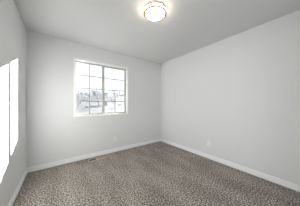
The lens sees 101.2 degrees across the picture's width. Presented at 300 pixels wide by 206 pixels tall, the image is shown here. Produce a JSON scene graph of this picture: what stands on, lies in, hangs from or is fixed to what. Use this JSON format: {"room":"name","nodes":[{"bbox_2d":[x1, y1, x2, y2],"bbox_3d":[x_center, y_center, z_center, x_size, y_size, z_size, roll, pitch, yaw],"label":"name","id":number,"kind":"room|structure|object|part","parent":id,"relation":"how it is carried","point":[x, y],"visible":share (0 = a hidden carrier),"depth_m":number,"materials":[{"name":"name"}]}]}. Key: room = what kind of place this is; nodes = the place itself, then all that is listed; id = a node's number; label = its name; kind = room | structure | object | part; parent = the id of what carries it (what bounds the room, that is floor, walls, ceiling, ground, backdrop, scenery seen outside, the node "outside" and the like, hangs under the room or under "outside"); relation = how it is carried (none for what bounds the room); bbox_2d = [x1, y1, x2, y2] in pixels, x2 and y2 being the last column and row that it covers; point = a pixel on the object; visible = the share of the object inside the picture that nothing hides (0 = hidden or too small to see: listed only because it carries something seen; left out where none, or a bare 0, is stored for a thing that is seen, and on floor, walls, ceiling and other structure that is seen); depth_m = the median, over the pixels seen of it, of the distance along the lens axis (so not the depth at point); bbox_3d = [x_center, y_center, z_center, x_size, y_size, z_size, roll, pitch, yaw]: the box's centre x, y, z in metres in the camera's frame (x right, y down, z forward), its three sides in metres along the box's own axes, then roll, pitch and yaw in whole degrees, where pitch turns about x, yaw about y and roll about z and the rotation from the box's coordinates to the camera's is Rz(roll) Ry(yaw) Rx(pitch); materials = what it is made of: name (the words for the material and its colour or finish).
{"room":"empty bedroom","nodes":[
{"label":"empty bedroom","id":0,"kind":"room"},
{"bbox_2d":[0,0,25,205],"bbox_3d":[-1.176,-0.041,0.702,0.170,2.440,3.708,0,0,-37],"label":"wall","id":1,"kind":"structure","parent":0,"point":[12,28],"depth_m":1.41,"materials":[{"name":"grey paint"}]},
{"bbox_2d":[7,168,26,205],"bbox_3d":[-1.102,1.136,0.756,0.014,0.086,3.368,0,0,-37],"label":"baseboard","id":2,"kind":"structure","parent":1,"relation":"attached to","point":[11,202],"depth_m":1.61,"materials":[{"name":"white paint"}]},
{"bbox_2d":[26,30,159,167],"bbox_3d":[-0.941,-0.041,3.078,3.039,2.440,0.170,0,0,-37],"label":"wall","id":3,"kind":"structure","parent":0,"point":[53,133],"depth_m":2.48,"materials":[{"name":"grey paint"}]},
{"bbox_2d":[27,138,159,172],"bbox_3d":[-0.886,1.136,3.004,3.039,0.086,0.014,0,0,-37],"label":"baseboard","id":4,"kind":"structure","parent":3,"relation":"attached to","point":[69,160],"depth_m":2.61,"materials":[{"name":"white paint"}]},
{"bbox_2d":[74,58,127,116],"bbox_3d":[-1.105,-0.334,2.933,1.228,1.215,0.157,0,0,-37],"label":"window","id":5,"kind":"structure","parent":3,"relation":"in","point":[103,89],"depth_m":2.93,"materials":[{"name":"white paint"}]},
{"bbox_2d":[76,64,101,112],"bbox_3d":[-1.350,-0.336,2.774,0.535,1.101,0.006,0,0,-37],"label":"grille","id":6,"kind":"object","parent":5,"relation":"attached to","point":[89,88],"depth_m":2.77,"materials":[{"name":"grey plastic"}]},
{"bbox_3d":[-1.338,-0.334,2.790,0.597,1.129,0.028,0,0,-37],"label":"sash","id":7,"kind":"part","parent":5,"relation":"part of","materials":[{"name":"grey plastic"}]},
{"bbox_2d":[105,78,123,101],"bbox_3d":[-0.900,-0.336,3.147,0.535,1.101,0.006,0,0,-37],"label":"grille","id":8,"kind":"object","parent":5,"relation":"attached to","point":[105,78],"depth_m":3.14,"materials":[{"name":"grey plastic"}]},
{"bbox_3d":[-0.919,-0.334,3.140,0.597,1.129,0.028,0,0,-37],"label":"sash","id":9,"kind":"part","parent":5,"relation":"part of","materials":[{"name":"grey plastic"}]},
{"bbox_2d":[13,141,299,205],"bbox_3d":[0.113,1.239,1.657,3.379,0.120,3.708,0,0,-37],"label":"floor","id":10,"kind":"structure","parent":0,"point":[159,173],"depth_m":1.82,"materials":[{"name":"beige carpet"}]},
{"bbox_2d":[88,156,104,161],"bbox_3d":[-1.138,1.175,2.633,0.317,0.007,0.110,0,0,-37],"label":"floor vent","id":11,"kind":"object","parent":10,"relation":"in","point":[101,157],"visible":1,"depth_m":2.64,"materials":[{"name":"beige metal"}]},
{"bbox_2d":[14,0,299,63],"bbox_3d":[0.113,-1.336,1.657,3.379,0.150,3.708,0,0,-37],"label":"ceiling","id":12,"kind":"structure","parent":0,"point":[117,26],"depth_m":1.92,"materials":[{"name":"paint"}]},
{"bbox_2d":[144,0,165,21],"bbox_3d":[0.068,-1.221,1.641,0.300,0.080,0.300,0,0,-37],"label":"ceiling lamp","id":13,"kind":"object","parent":12,"relation":"attached to","point":[154,10],"visible":1,"depth_m":1.59,"materials":[{"name":"white glass"}]},
{"bbox_2d":[146,3,163,20],"bbox_3d":[0.068,-1.214,1.641,0.248,0.058,0.248,0,0,-37],"label":"diffuser","id":14,"kind":"object","parent":13,"relation":"attached to","point":[154,11],"depth_m":1.59,"materials":[{"name":"white glass"}]},
{"bbox_2d":[160,10,299,184],"bbox_3d":[1.402,-0.041,2.613,0.170,2.440,3.708,0,0,-37],"label":"wall","id":15,"kind":"structure","parent":0,"point":[239,93],"depth_m":2.14,"materials":[{"name":"grey paint"}]},
{"bbox_2d":[160,138,299,191],"bbox_3d":[1.328,1.136,2.558,0.014,0.086,3.368,0,0,-37],"label":"baseboard","id":16,"kind":"structure","parent":15,"relation":"attached to","point":[296,187],"depth_m":2.14,"materials":[{"name":"white paint"}]},
{"label":"outside","id":17,"kind":"structure","parent":0,"visible":0},
{"bbox_2d":[76,93,123,113],"bbox_3d":[-66.161,-9.692,164.812,430.000,27.648,336.400,0,0,-37],"label":"snowy ground","id":18,"kind":"structure","parent":17,"point":[111,106],"depth_m":91.99,"materials":[{"name":"white snow"}]},
{"bbox_2d":[91,88,100,104],"bbox_3d":[-36.942,-4.557,85.146,7.258,12.562,7.248,0,0,-37],"label":"bare tree","id":19,"kind":"object","parent":18,"relation":"on","point":[96,91],"visible":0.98,"depth_m":84.42,"materials":[{"name":"grey plant"}]}
]}

